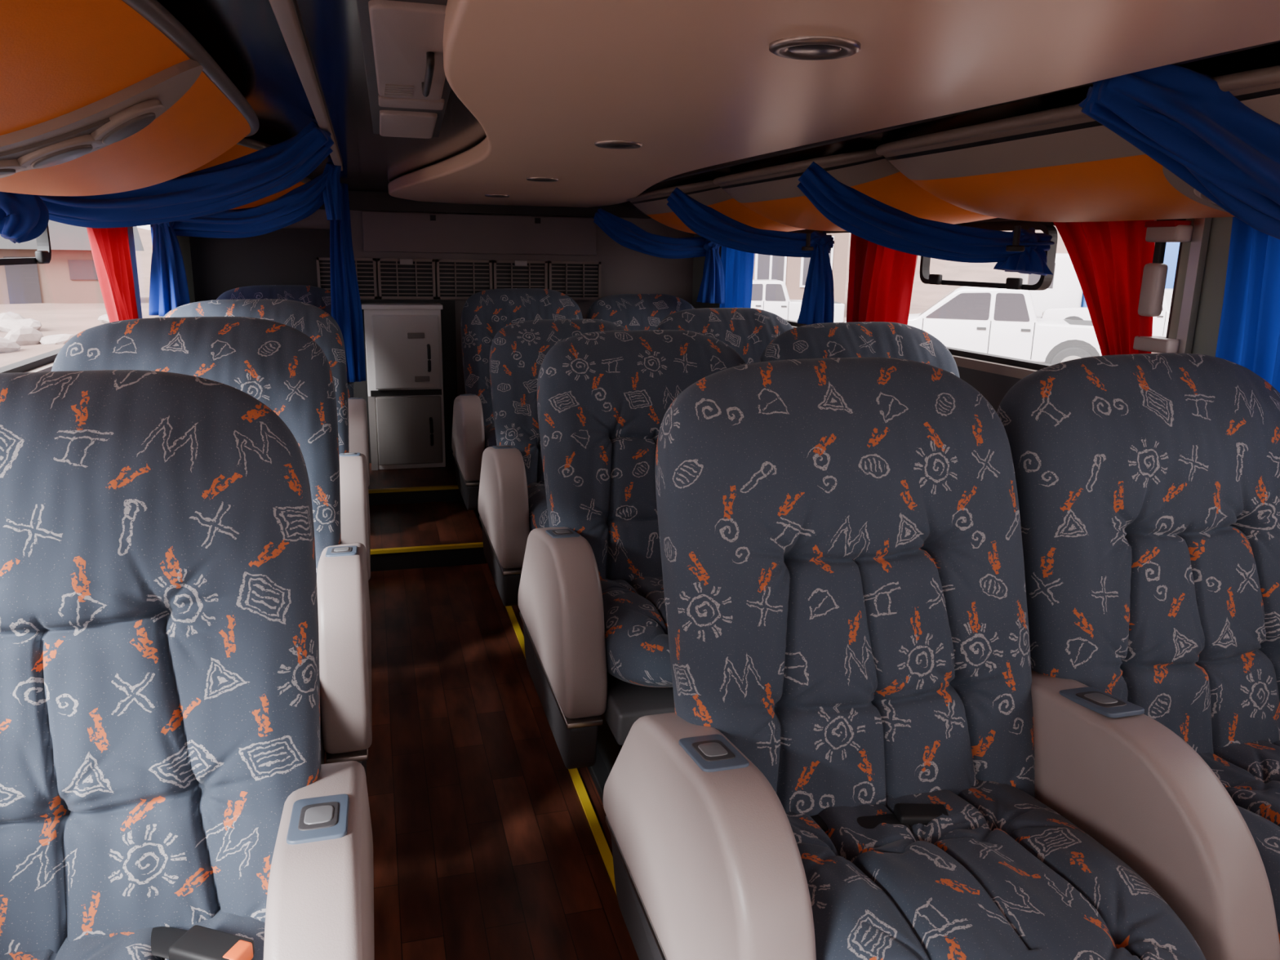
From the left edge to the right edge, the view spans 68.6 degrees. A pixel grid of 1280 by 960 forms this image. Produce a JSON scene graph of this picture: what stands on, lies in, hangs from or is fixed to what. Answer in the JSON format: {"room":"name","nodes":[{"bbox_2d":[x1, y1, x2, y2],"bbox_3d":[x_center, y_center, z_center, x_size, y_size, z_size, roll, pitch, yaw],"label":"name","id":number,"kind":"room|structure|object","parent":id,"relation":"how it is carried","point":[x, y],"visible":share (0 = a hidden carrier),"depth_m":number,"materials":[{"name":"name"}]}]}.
{"room":"vehicle interior","nodes":[
{"label":"vehicle interior","id":0,"kind":"room"},
{"bbox_2d":[24,360,54,372],"bbox_3d":[-1.310,0.165,1.265,0.060,1.800,8.200,-3,14,-16],"label":"wall","id":1,"kind":"structure","parent":0,"point":[54,361],"depth_m":2.65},
{"bbox_2d":[0,225,51,265],"bbox_3d":[-1.579,-0.604,2.282,0.030,0.160,0.800,-3,14,-16],"label":"frame","id":2,"kind":"object","parent":1,"relation":"attached to","point":[43,242],"visible":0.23,"depth_m":2.64,"materials":[{"name":"black metal"}]},
{"bbox_2d":[0,347,61,373],"bbox_3d":[-1.752,-0.355,2.758,0.040,0.018,1.830,-3,14,-16],"label":"frame","id":3,"kind":"object","parent":1,"relation":"attached to","point":[25,365],"visible":0.44,"depth_m":2.62,"materials":[{"name":"plastic"}]},
{"bbox_2d":[28,362,53,372],"bbox_3d":[-1.270,0.042,1.247,0.020,0.030,8.200,-3,14,-16],"label":"sill","id":4,"kind":"structure","parent":1,"relation":"attached to","point":[48,367],"depth_m":2.63,"materials":[{"name":"beige"}]},
{"bbox_2d":[35,250,49,263],"bbox_3d":[-1.632,-0.609,2.565,0.020,0.035,0.060,-3,14,-16],"label":"window latch","id":5,"kind":"object","parent":1,"relation":"attached to","point":[42,256],"visible":1,"depth_m":2.54,"materials":[{"name":"grey plastic"}]},
{"bbox_2d":[127,226,142,318],"bbox_3d":[-2.030,-0.810,3.679,0.060,0.460,0.250,-3,14,-16],"label":"post","id":6,"kind":"object","parent":1,"relation":"attached to","point":[131,234],"visible":0.02,"depth_m":3.76,"materials":[{"name":"grey"}]},
{"bbox_2d":[176,235,195,302],"bbox_3d":[-2.335,-1.068,4.730,0.060,0.460,0.600,-3,14,-16],"label":"post","id":7,"kind":"object","parent":1,"relation":"attached to","point":[184,241],"visible":0.07,"depth_m":4.88,"materials":[{"name":"grey"}]},
{"bbox_2d":[324,510,639,959],"bbox_3d":[0.048,0.992,1.906,2.940,0.060,8.280,-3,14,-16],"label":"floor","id":8,"kind":"structure","parent":0,"point":[485,846],"depth_m":2.44,"materials":[{"name":"brown wood"}]},
{"bbox_2d":[0,369,374,959],"bbox_3d":[-0.718,0.518,1.101,0.760,1.212,0.886,-3,14,-16],"label":"seat","id":9,"kind":"object","parent":8,"relation":"on","point":[166,793],"visible":1,"depth_m":1.20,"materials":[{"name":"fabric"}]},
{"bbox_2d":[0,908,265,959],"bbox_3d":[-0.674,0.680,1.012,0.570,0.207,0.620,-3,9,-16],"label":"seat cushion","id":10,"kind":"object","parent":9,"relation":"on","point":[128,934],"depth_m":1.16,"materials":[{"name":"fabric"}]},
{"bbox_2d":[51,316,372,777],"bbox_3d":[-1.013,0.267,2.120,0.760,1.212,0.886,-3,14,-16],"label":"seat","id":11,"kind":"object","parent":8,"relation":"on","point":[278,365],"visible":0.2,"depth_m":2.21,"materials":[{"name":"fabric"}]},
{"bbox_2d":[163,298,370,580],"bbox_3d":[-1.309,0.023,3.140,0.760,1.199,0.886,-3,14,-16],"label":"seat","id":12,"kind":"object","parent":8,"relation":"on","point":[308,319],"visible":0.17,"depth_m":3.30,"materials":[{"name":"fabric"}]},
{"bbox_2d":[216,284,369,486],"bbox_3d":[-1.657,-0.274,4.336,0.760,1.204,0.886,-3,14,-16],"label":"seat","id":13,"kind":"object","parent":8,"relation":"on","point":[358,439],"visible":0.18,"depth_m":4.44,"materials":[{"name":"fabric"}]},
{"bbox_2d":[368,459,487,571],"bbox_3d":[-1.159,0.140,4.862,0.560,0.171,1.488,-3,14,-16],"label":"steps","id":14,"kind":"structure","parent":8,"relation":"on","point":[420,517],"depth_m":4.58,"materials":[{"name":"brown wood"}]},
{"bbox_2d":[361,302,445,470],"bbox_3d":[-1.321,-0.524,5.290,0.430,0.920,0.253,-3,14,-16],"label":"refrigerator","id":15,"kind":"object","parent":14,"relation":"on","point":[403,340],"visible":1,"depth_m":5.22,"materials":[{"name":"grey"}]},
{"bbox_2d":[407,333,424,337],"bbox_3d":[-1.232,-0.795,5.162,0.090,0.030,0.007,-3,14,-16],"label":"vent","id":16,"kind":"object","parent":15,"relation":"attached to","point":[409,335],"depth_m":5.16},
{"bbox_2d":[451,288,582,510],"bbox_3d":[-0.527,-0.333,4.682,0.755,1.196,0.886,-3,14,-16],"label":"seat","id":17,"kind":"object","parent":8,"relation":"on","point":[484,313],"visible":0.25,"depth_m":4.70,"materials":[{"name":"fabric"}]},
{"bbox_2d":[484,422,497,448],"bbox_3d":[-0.500,-0.178,4.585,0.570,0.207,0.620,-3,9,-16],"label":"seat cushion","id":18,"kind":"object","parent":17,"relation":"on","point":[490,439],"depth_m":4.39,"materials":[{"name":"fabric"}]},
{"bbox_2d":[478,319,630,606],"bbox_3d":[-0.192,-0.011,3.535,0.755,1.119,0.972,-3,14,-16],"label":"seat","id":19,"kind":"object","parent":8,"relation":"on","point":[513,502],"visible":0.29,"depth_m":3.53,"materials":[{"name":"fabric"}]},
{"bbox_2d":[527,482,549,532],"bbox_3d":[-0.153,0.116,3.389,0.570,0.207,0.620,-3,9,-16],"label":"seat cushion","id":20,"kind":"object","parent":19,"relation":"on","point":[537,509],"depth_m":3.18,"materials":[{"name":"fabric"}]},
{"bbox_2d":[505,605,616,893],"bbox_3d":[0.191,1.110,1.281,0.022,0.008,6.380,-3,14,-16],"label":"trim","id":21,"kind":"structure","parent":8,"relation":"on","point":[607,858],"depth_m":2.38,"materials":[{"name":"yellow"}]},
{"bbox_2d":[518,329,745,804],"bbox_3d":[0.110,0.222,2.492,0.755,1.165,0.932,-3,14,-16],"label":"seat","id":22,"kind":"object","parent":8,"relation":"on","point":[592,603],"visible":0.45,"depth_m":2.51,"materials":[{"name":"fabric"}]},
{"bbox_2d":[600,576,672,687],"bbox_3d":[0.143,0.367,2.370,0.570,0.207,0.620,-3,9,-16],"label":"seat cushion","id":23,"kind":"object","parent":22,"relation":"on","point":[634,646],"depth_m":2.15,"materials":[{"name":"fabric"}]},
{"bbox_2d":[585,293,694,330],"bbox_3d":[0.130,-0.354,4.870,0.707,1.172,0.890,-3,14,-16],"label":"seat","id":24,"kind":"object","parent":8,"relation":"on","point":[633,312],"visible":0.11,"depth_m":4.97,"materials":[{"name":"fabric"}]},
{"bbox_2d":[655,307,793,364],"bbox_3d":[0.475,-0.060,3.684,0.707,1.169,0.911,-3,14,-16],"label":"seat","id":25,"kind":"object","parent":8,"relation":"on","point":[748,331],"visible":0.11,"depth_m":3.81,"materials":[{"name":"fabric"}]},
{"bbox_2d":[760,321,959,377],"bbox_3d":[0.775,0.183,2.648,0.707,1.192,0.880,-3,14,-16],"label":"seat","id":26,"kind":"object","parent":8,"relation":"on","point":[855,339],"visible":0.19,"depth_m":2.78,"materials":[{"name":"fabric"}]},
{"bbox_2d":[603,357,1279,959],"bbox_3d":[0.412,0.455,1.446,0.755,1.212,0.886,-3,14,-16],"label":"seat","id":27,"kind":"object","parent":8,"relation":"on","point":[862,754],"visible":1,"depth_m":1.46,"materials":[{"name":"fabric"}]},
{"bbox_2d":[786,779,1206,959],"bbox_3d":[0.439,0.618,1.351,0.570,0.207,0.620,-3,9,-16],"label":"seat cushion","id":28,"kind":"object","parent":27,"relation":"on","point":[895,869],"depth_m":1.28,"materials":[{"name":"fabric"}]},
{"bbox_2d":[996,353,1279,942],"bbox_3d":[1.076,0.427,1.611,0.707,1.212,0.847,-3,14,-16],"label":"seat","id":29,"kind":"object","parent":8,"relation":"on","point":[1148,485],"visible":0.51,"depth_m":1.67,"materials":[{"name":"fabric"}]},
{"bbox_2d":[1197,740,1279,942],"bbox_3d":[1.069,0.587,1.527,0.570,0.207,0.620,-3,9,-16],"label":"seat cushion","id":30,"kind":"object","parent":29,"relation":"on","point":[1249,771],"depth_m":1.53,"materials":[{"name":"fabric"}]},
{"bbox_2d":[282,209,693,395],"bbox_3d":[-1.046,-0.853,5.511,2.940,1.800,0.060,-3,14,-16],"label":"wall","id":31,"kind":"structure","parent":0,"point":[624,270],"depth_m":5.62,"materials":[{"name":"plastic"}]},
{"bbox_2d":[189,228,329,302],"bbox_3d":[-2.026,-0.637,5.226,0.760,1.480,0.040,-3,14,-16],"label":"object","id":32,"kind":"structure","parent":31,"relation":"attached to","point":[282,256],"depth_m":5.06,"materials":[{"name":"black"}]},
{"bbox_2d":[353,299,457,462],"bbox_3d":[-1.370,-0.566,5.439,0.610,0.935,0.030,-3,14,-16],"label":"bay","id":33,"kind":"object","parent":31,"relation":"attached to","point":[449,366],"visible":0.29,"depth_m":5.45,"materials":[{"name":"black"}]},
{"bbox_2d":[315,257,601,299],"bbox_3d":[-0.998,-1.141,5.344,1.590,0.220,0.045,-3,14,-16],"label":"air vent grille","id":34,"kind":"object","parent":31,"relation":"in","point":[397,278],"visible":0.8,"depth_m":5.34,"materials":[{"name":"grey plastic"}]},
{"bbox_2d":[361,211,596,255],"bbox_3d":[-0.896,-1.403,5.360,1.320,0.215,0.050,-3,14,-16],"label":"panel","id":35,"kind":"object","parent":31,"relation":"attached to","point":[383,232],"visible":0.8,"depth_m":5.33,"materials":[{"name":"plastic"}]},
{"bbox_2d":[430,214,435,220],"bbox_3d":[-1.155,-1.462,5.235,0.030,0.030,0.015,-3,14,-16],"label":"clip","id":36,"kind":"object","parent":35,"relation":"attached to","point":[433,217],"visible":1,"depth_m":5.23,"materials":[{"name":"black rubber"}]},
{"bbox_2d":[534,217,540,223],"bbox_3d":[-0.587,-1.490,5.393,0.030,0.030,0.015,-3,14,-16],"label":"clip","id":37,"kind":"object","parent":35,"relation":"attached to","point":[537,220],"visible":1,"depth_m":5.39,"materials":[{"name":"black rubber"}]},
{"bbox_2d":[318,191,652,218],"bbox_3d":[-1.012,-1.549,5.269,2.820,0.098,0.090,-3,14,-16],"label":"header","id":38,"kind":"object","parent":31,"relation":"attached to","point":[358,200],"visible":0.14,"depth_m":5.25,"materials":[{"name":"black"}]},
{"bbox_2d":[156,0,1279,207],"bbox_3d":[0.081,-0.702,1.488,2.940,0.170,8.260,-3,14,-16],"label":"ceiling","id":39,"kind":"structure","parent":0,"point":[535,84],"depth_m":1.39,"materials":[{"name":"beige"}]},
{"bbox_2d":[38,120,333,228],"bbox_3d":[-1.171,-0.760,2.339,0.814,0.264,0.144,0,14,-5],"label":"swag","id":40,"kind":"object","parent":39,"relation":"hanging from","point":[273,169],"visible":0.84,"depth_m":2.33,"materials":[{"name":"blue"}]},
{"bbox_2d":[268,0,342,170],"bbox_3d":[-0.364,-0.524,0.889,0.025,0.019,5.700,-3,14,-16],"label":"trim","id":41,"kind":"structure","parent":39,"relation":"attached to","point":[284,11],"depth_m":1.47,"materials":[{"name":"beige"}]},
{"bbox_2d":[321,161,342,220],"bbox_3d":[-1.102,-1.033,3.359,0.073,0.199,0.076,-3,14,-16],"label":"curtain","id":42,"kind":"object","parent":39,"relation":"hanging from","point":[332,193],"visible":0.94,"depth_m":3.35,"materials":[{"name":"blue fabric"}]},
{"bbox_2d":[329,182,365,382],"bbox_3d":[-1.387,-0.918,4.419,0.144,0.915,0.164,-3,14,-16],"label":"curtain","id":43,"kind":"object","parent":39,"relation":"hanging from","point":[345,302],"visible":0.76,"depth_m":4.38,"materials":[{"name":"blue fabric"}]},
{"bbox_2d":[355,0,451,138],"bbox_3d":[-0.442,-0.739,1.830,0.200,0.044,1.480,-3,14,-16],"label":"overhead cabinet","id":44,"kind":"object","parent":39,"relation":"attached to","point":[409,89],"depth_m":1.50,"materials":[{"name":"plastic"}]},
{"bbox_2d":[484,194,509,197],"bbox_3d":[-0.654,-1.305,4.304,0.112,0.014,0.102,-3,14,-16],"label":"recessed light","id":45,"kind":"object","parent":39,"relation":"in","point":[486,195],"depth_m":4.27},
{"bbox_2d":[526,177,558,182],"bbox_3d":[-0.341,-1.052,3.280,0.112,0.014,0.102,-3,14,-16],"label":"recessed light","id":46,"kind":"object","parent":39,"relation":"in","point":[531,179],"depth_m":3.25,"materials":[{"name":"metal"}]},
{"bbox_2d":[594,140,642,148],"bbox_3d":[-0.050,-0.784,2.189,0.112,0.014,0.102,-3,14,-16],"label":"recessed light","id":47,"kind":"object","parent":39,"relation":"in","point":[604,144],"depth_m":2.17,"materials":[{"name":"metal"}]},
{"bbox_2d":[623,200,649,217],"bbox_3d":[1.124,-0.698,2.017,0.480,0.151,7.480,-3,14,-16],"label":"luggage rack","id":48,"kind":"object","parent":39,"relation":"attached to","point":[628,203],"visible":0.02,"depth_m":5.41,"materials":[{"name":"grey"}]},
{"bbox_2d":[626,179,804,234],"bbox_3d":[0.349,-1.214,4.280,0.703,0.226,1.154,-3,14,-16],"label":"panel","id":49,"kind":"object","parent":48,"relation":"attached to","point":[653,203],"visible":0.34,"depth_m":3.83,"materials":[{"name":"orange plastic"}]},
{"bbox_2d":[593,208,724,303],"bbox_3d":[0.102,-1.158,4.855,0.685,0.466,0.179,3,14,7],"label":"swag","id":50,"kind":"object","parent":49,"relation":"hanging from","point":[624,233],"visible":0.93,"depth_m":4.79,"materials":[{"name":"blue"}]},
{"bbox_2d":[593,208,706,256],"bbox_3d":[0.074,-1.267,4.809,0.627,0.235,0.115,1,14,0],"label":"drape","id":51,"kind":"object","parent":50,"relation":"attached to","point":[628,235],"depth_m":4.79,"materials":[{"name":"blue fabric"}]},
{"bbox_2d":[719,245,755,307],"bbox_3d":[0.512,-1.080,4.969,0.048,0.470,0.406,-3,14,-16],"label":"window curtain","id":52,"kind":"object","parent":48,"relation":"hanging from","point":[738,266],"visible":0.56,"depth_m":4.93,"materials":[{"name":"blue fabric"}]},
{"bbox_2d":[713,148,996,231],"bbox_3d":[0.676,-0.937,3.154,0.703,0.226,1.064,-3,14,-16],"label":"panel","id":53,"kind":"object","parent":48,"relation":"attached to","point":[772,193],"visible":0.6,"depth_m":2.75,"materials":[{"name":"orange plastic"}]},
{"bbox_2d":[666,186,834,324],"bbox_3d":[0.439,-0.877,3.696,0.674,0.514,0.171,2,14,4],"label":"swag","id":54,"kind":"object","parent":53,"relation":"hanging from","point":[817,306],"visible":0.98,"depth_m":3.65,"materials":[{"name":"blue"}]},
{"bbox_2d":[666,186,834,253],"bbox_3d":[0.431,-1.009,3.652,0.661,0.238,0.089,0,14,-4],"label":"drape","id":55,"kind":"object","parent":54,"relation":"attached to","point":[705,221],"depth_m":3.64,"materials":[{"name":"blue fabric"}]},
{"bbox_2d":[801,233,813,250],"bbox_3d":[0.626,-0.886,3.495,0.044,0.062,0.044,-3,14,-16],"label":"bracket","id":56,"kind":"object","parent":53,"relation":"attached to","point":[807,247],"visible":1,"depth_m":3.48,"materials":[{"name":"black plastic"}]},
{"bbox_2d":[846,233,917,324],"bbox_3d":[0.915,-0.738,3.581,0.048,0.470,0.477,-3,14,-16],"label":"window curtain","id":57,"kind":"object","parent":48,"relation":"hanging from","point":[881,278],"visible":0.62,"depth_m":3.57,"materials":[{"name":"red fabric"}]},
{"bbox_2d":[875,64,1279,222],"bbox_3d":[1.025,-0.641,1.954,0.703,0.227,1.313,-3,14,-16],"label":"panel","id":58,"kind":"object","parent":48,"relation":"attached to","point":[1061,164],"visible":0.72,"depth_m":1.86,"materials":[{"name":"orange plastic"}]},
{"bbox_2d":[796,161,1054,275],"bbox_3d":[0.777,-0.713,2.574,0.710,0.285,0.173,1,14,1],"label":"swag","id":59,"kind":"object","parent":58,"relation":"hanging from","point":[859,214],"visible":0.91,"depth_m":2.54,"materials":[{"name":"blue"}]},
{"bbox_2d":[1005,226,1024,251],"bbox_3d":[0.952,-0.610,2.373,0.044,0.062,0.044,-3,14,-16],"label":"bracket","id":60,"kind":"object","parent":58,"relation":"attached to","point":[1015,247],"visible":1,"depth_m":2.36,"materials":[{"name":"black plastic"}]},
{"bbox_2d":[1194,188,1217,204],"bbox_3d":[1.075,-0.476,1.619,0.250,0.066,0.099,-3,14,-16],"label":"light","id":61,"kind":"object","parent":58,"relation":"attached to","point":[1197,193],"depth_m":1.62,"materials":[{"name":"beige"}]},
{"bbox_2d":[1053,219,1156,355],"bbox_3d":[1.221,-0.479,2.529,0.043,0.470,0.423,-3,14,-16],"label":"window curtain","id":62,"kind":"object","parent":48,"relation":"hanging from","point":[1108,259],"visible":0.6,"depth_m":2.45,"materials":[{"name":"red fabric"}]},
{"bbox_2d":[1215,217,1279,392],"bbox_3d":[1.419,-0.165,1.836,0.049,0.750,0.698,-3,14,-16],"label":"window curtain","id":63,"kind":"object","parent":48,"relation":"hanging from","point":[1249,335],"visible":0.31,"depth_m":2.05,"materials":[{"name":"blue fabric"}]},
{"bbox_2d":[768,35,861,60],"bbox_3d":[0.213,-0.527,1.141,0.112,0.014,0.102,-3,14,-16],"label":"recessed light","id":64,"kind":"object","parent":39,"relation":"in","point":[802,47],"depth_m":1.13,"materials":[{"name":"metal"}]},
{"bbox_2d":[658,40,1279,182],"bbox_3d":[0.630,-0.755,1.923,0.025,0.019,7.200,-3,14,-16],"label":"trim","id":65,"kind":"structure","parent":39,"relation":"attached to","point":[750,159],"depth_m":2.28,"materials":[{"name":"grey"}]},
{"bbox_2d":[1078,64,1279,239],"bbox_3d":[1.066,-0.467,1.502,0.771,0.362,0.147,-1,14,-9],"label":"swag","id":66,"kind":"object","parent":39,"relation":"hanging from","point":[1180,117],"visible":0.96,"depth_m":1.42,"materials":[{"name":"blue"}]},
{"bbox_3d":[-1.079,-0.589,1.403,0.480,0.151,7.480,-3,14,-16],"label":"luggage rack","id":67,"kind":"object","parent":39,"relation":"attached to","visible":0},
{"bbox_2d":[0,191,48,243],"bbox_3d":[-1.444,-0.630,2.106,0.125,0.191,0.192,9,16,30],"label":"bunch","id":68,"kind":"object","parent":67,"relation":"hanging from","point":[24,218],"visible":0.87,"depth_m":2.12,"materials":[{"name":"blue"}]},
{"bbox_2d":[86,226,138,322],"bbox_3d":[-1.844,-0.717,3.288,0.048,0.470,0.576,-3,14,-16],"label":"window curtain","id":69,"kind":"object","parent":67,"relation":"hanging from","point":[109,246],"visible":0.68,"depth_m":3.26,"materials":[{"name":"red fabric"}]},
{"bbox_2d":[0,0,259,195],"bbox_3d":[-0.988,-0.558,1.454,0.673,0.224,1.833,-3,14,-16],"label":"panel","id":70,"kind":"object","parent":67,"relation":"attached to","point":[98,97],"visible":1,"depth_m":1.19,"materials":[{"name":"orange plastic"}]},
{"bbox_2d":[0,98,164,177],"bbox_3d":[-0.776,-0.447,1.236,0.275,0.119,0.124,-3,14,-16],"label":"light","id":71,"kind":"object","parent":70,"relation":"attached to","point":[128,117],"depth_m":1.22,"materials":[{"name":"beige"}]},
{"bbox_2d":[184,137,271,174],"bbox_3d":[-1.393,-0.903,2.851,0.673,0.222,0.964,-3,14,-16],"label":"panel","id":72,"kind":"object","parent":67,"relation":"attached to","point":[246,146],"visible":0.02,"depth_m":2.49,"materials":[{"name":"orange plastic"}]},
{"bbox_2d":[148,170,340,315],"bbox_3d":[-1.403,-0.850,3.349,0.664,0.519,0.181,-3,14,-16],"label":"swag","id":73,"kind":"object","parent":72,"relation":"hanging from","point":[168,288],"visible":0.79,"depth_m":3.32,"materials":[{"name":"blue"}]},
{"bbox_2d":[151,170,340,232],"bbox_3d":[-1.395,-0.994,3.336,0.645,0.235,0.103,-1,14,-10],"label":"drape","id":74,"kind":"object","parent":73,"relation":"hanging from","point":[300,202],"depth_m":3.33,"materials":[{"name":"blue fabric"}]},
{"bbox_2d":[230,177,311,209],"bbox_3d":[-1.678,-1.145,3.832,0.673,0.222,0.924,-3,14,-16],"label":"panel","id":75,"kind":"object","parent":67,"relation":"attached to","point":[274,197],"visible":0.06,"depth_m":3.58,"materials":[{"name":"orange plastic"}]},
{"bbox_2d":[693,217,1038,412],"bbox_3d":[1.461,0.029,2.037,0.060,1.800,8.200,-3,14,-16],"label":"wall","id":76,"kind":"structure","parent":0,"point":[993,387],"depth_m":3.04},
{"bbox_2d":[692,234,721,308],"bbox_3d":[0.436,-1.214,5.499,0.060,0.440,0.600,-3,14,-16],"label":"post","id":77,"kind":"object","parent":76,"relation":"attached to","point":[698,262],"visible":0.21,"depth_m":5.69,"materials":[{"name":"grey"}]},
{"bbox_2d":[784,319,806,326],"bbox_3d":[0.715,-0.770,4.576,0.040,0.018,1.480,-3,14,-16],"label":"frame","id":78,"kind":"object","parent":76,"relation":"attached to","point":[791,322],"visible":0.14,"depth_m":4.46,"materials":[{"name":"black rubber"}]},
{"bbox_2d":[789,229,848,233],"bbox_3d":[0.722,-1.180,4.478,0.040,0.018,1.480,-3,14,-16],"label":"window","id":79,"kind":"structure","parent":76,"relation":"in","point":[806,231],"depth_m":4.20,"materials":[{"name":"black rubber"}]},
{"bbox_2d":[791,325,1036,378],"bbox_3d":[1.425,-0.110,1.992,0.020,0.030,8.200,-3,14,-16],"label":"sill","id":80,"kind":"structure","parent":76,"relation":"attached to","point":[984,366],"depth_m":2.99,"materials":[{"name":"beige"}]},
{"bbox_2d":[928,274,942,284],"bbox_3d":[1.016,-0.690,3.228,0.020,0.035,0.060,-3,14,-16],"label":"window latch","id":81,"kind":"object","parent":76,"relation":"attached to","point":[935,279],"visible":1,"depth_m":3.21,"materials":[{"name":"black plastic"}]},
{"bbox_2d":[919,223,1057,290],"bbox_3d":[1.099,-0.718,3.021,0.030,0.190,0.660,-3,14,-16],"label":"frame","id":82,"kind":"object","parent":76,"relation":"attached to","point":[1044,282],"visible":0.63,"depth_m":2.81,"materials":[{"name":"black rubber"}]},
{"bbox_2d":[946,346,1053,369],"bbox_3d":[1.155,-0.397,3.062,0.040,0.018,1.440,-3,14,-16],"label":"frame","id":83,"kind":"object","parent":76,"relation":"attached to","point":[963,353],"visible":0.29,"depth_m":3.02,"materials":[{"name":"plastic"}]},
{"bbox_2d":[1005,277,1022,289],"bbox_3d":[1.130,-0.593,2.836,0.020,0.035,0.060,-3,14,-16],"label":"window latch","id":84,"kind":"object","parent":76,"relation":"attached to","point":[1013,283],"visible":1,"depth_m":2.82,"materials":[{"name":"black plastic"}]},
{"bbox_2d":[955,218,1186,337],"bbox_3d":[1.158,-0.611,3.011,0.040,0.422,1.440,-3,14,-16],"label":"window","id":85,"kind":"structure","parent":76,"relation":"in","point":[1012,222],"depth_m":2.77,"materials":[{"name":"black rubber"}]},
{"bbox_2d":[1176,217,1212,353],"bbox_3d":[1.328,-0.429,2.265,0.020,0.420,0.030,-3,14,-16],"label":"trim","id":86,"kind":"structure","parent":76,"relation":"attached to","point":[1202,226],"depth_m":2.25,"materials":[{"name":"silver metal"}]},
{"bbox_2d":[1168,217,1232,356],"bbox_3d":[1.375,-0.418,2.265,0.060,0.440,0.160,-3,14,-16],"label":"post","id":87,"kind":"object","parent":76,"relation":"attached to","point":[1213,284],"visible":0.14,"depth_m":2.23,"materials":[{"name":"grey"}]},
{"bbox_2d":[1133,220,1193,353],"bbox_3d":[1.281,-0.473,2.305,0.055,0.315,0.110,-3,14,-16],"label":"holder","id":88,"kind":"object","parent":87,"relation":"attached to","point":[1160,233],"visible":1,"depth_m":2.31,"materials":[{"name":"plastic"}]},
{"label":"outside","id":89,"kind":"structure","parent":0,"visible":0},
{"bbox_2d":[0,261,1159,367],"bbox_3d":[0.020,-1.087,-0.262,180.000,7.354,180.000,-3,14,-16],"label":"ground","id":90,"kind":"structure","parent":89,"point":[55,318],"depth_m":37.78,"materials":[{"name":"white"}]},
{"bbox_2d":[0,311,109,353],"bbox_3d":[-18.765,-2.693,19.764,11.676,0.772,19.765,-3,14,-16],"label":"rubble heap","id":91,"kind":"object","parent":90,"relation":"on","point":[21,331],"visible":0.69,"depth_m":23.05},
{"bbox_2d":[0,219,144,304],"bbox_3d":[-25.969,-9.240,39.405,8.800,3.500,5.000,-8,16,-32],"label":"building","id":92,"kind":"structure","parent":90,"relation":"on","point":[70,276],"depth_m":38.51,"materials":[{"name":"beige"}]},
{"bbox_2d":[67,259,97,279],"bbox_3d":[-23.034,-8.734,39.017,1.200,0.800,0.070,-8,16,-32],"label":"window glass","id":93,"kind":"object","parent":92,"relation":"in","point":[77,269],"depth_m":38.91,"materials":[{"name":"clear glass"}]},
{"bbox_2d":[751,279,844,322],"bbox_3d":[3.443,-5.189,28.638,5.250,1.797,1.900,2,14,2],"label":"pickup truck","id":94,"kind":"object","parent":90,"relation":"on","point":[771,295],"visible":0.11,"depth_m":27.69,"materials":[{"name":"white paint"}]},
{"bbox_2d":[752,232,848,303],"bbox_3d":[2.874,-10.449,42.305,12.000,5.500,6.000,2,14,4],"label":"wall","id":95,"kind":"structure","parent":90,"relation":"on","point":[792,280],"depth_m":39.29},
{"bbox_2d":[754,253,786,283],"bbox_3d":[5.479,-9.160,39.288,1.300,2.100,0.060,2,14,4],"label":"window","id":96,"kind":"structure","parent":95,"relation":"in","point":[757,255],"depth_m":39.32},
{"bbox_2d":[756,253,769,279],"bbox_3d":[5.177,-9.163,39.274,0.500,1.900,0.031,2,14,4],"label":"window glass","id":97,"kind":"structure","parent":96,"relation":"attached to","point":[763,260],"depth_m":39.31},
{"bbox_2d":[771,255,784,281],"bbox_3d":[5.776,-9.142,39.233,0.500,1.900,0.030,2,14,4],"label":"window glass","id":98,"kind":"structure","parent":95,"relation":"in","point":[778,262],"depth_m":39.29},
{"bbox_2d":[799,235,834,287],"bbox_3d":[7.373,-9.095,39.157,1.300,2.100,0.060,2,14,4],"label":"window","id":99,"kind":"structure","parent":95,"relation":"in","point":[832,249],"depth_m":39.19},
{"bbox_2d":[802,257,810,284],"bbox_3d":[7.072,-9.097,39.144,0.500,1.900,0.031,2,14,4],"label":"window glass","id":100,"kind":"structure","parent":99,"relation":"attached to","point":[806,260],"depth_m":39.20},
{"bbox_2d":[842,286,1102,364],"bbox_3d":[7.064,-3.071,19.751,5.775,1.977,2.090,6,14,19],"label":"pickup truck","id":101,"kind":"object","parent":90,"relation":"on","point":[1000,322],"visible":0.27,"depth_m":18.64,"materials":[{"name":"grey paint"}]},
{"bbox_2d":[1019,242,1179,337],"bbox_3d":[15.502,-6.617,30.761,5.550,3.900,2.400,4,14,12],"label":"box truck","id":102,"kind":"object","parent":90,"relation":"on","point":[1064,291],"visible":0.1,"depth_m":30.09,"materials":[{"name":"white paint"}]},
{"bbox_2d":[1041,288,1173,337],"bbox_3d":[14.505,-4.648,27.215,1.900,1.797,5.250,-11,18,-41],"label":"pickup truck","id":103,"kind":"object","parent":90,"relation":"on","point":[1160,323],"visible":0.15,"depth_m":27.25,"materials":[{"name":"grey paint"}]},
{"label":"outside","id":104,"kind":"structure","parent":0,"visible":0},
{"bbox_2d":[135,226,1068,280],"bbox_3d":[-20.280,-21.441,69.084,160.000,14.518,40.000,-3,14,-16],"label":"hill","id":105,"kind":"structure","parent":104,"point":[144,258],"depth_m":64.49,"materials":[{"name":"white"}]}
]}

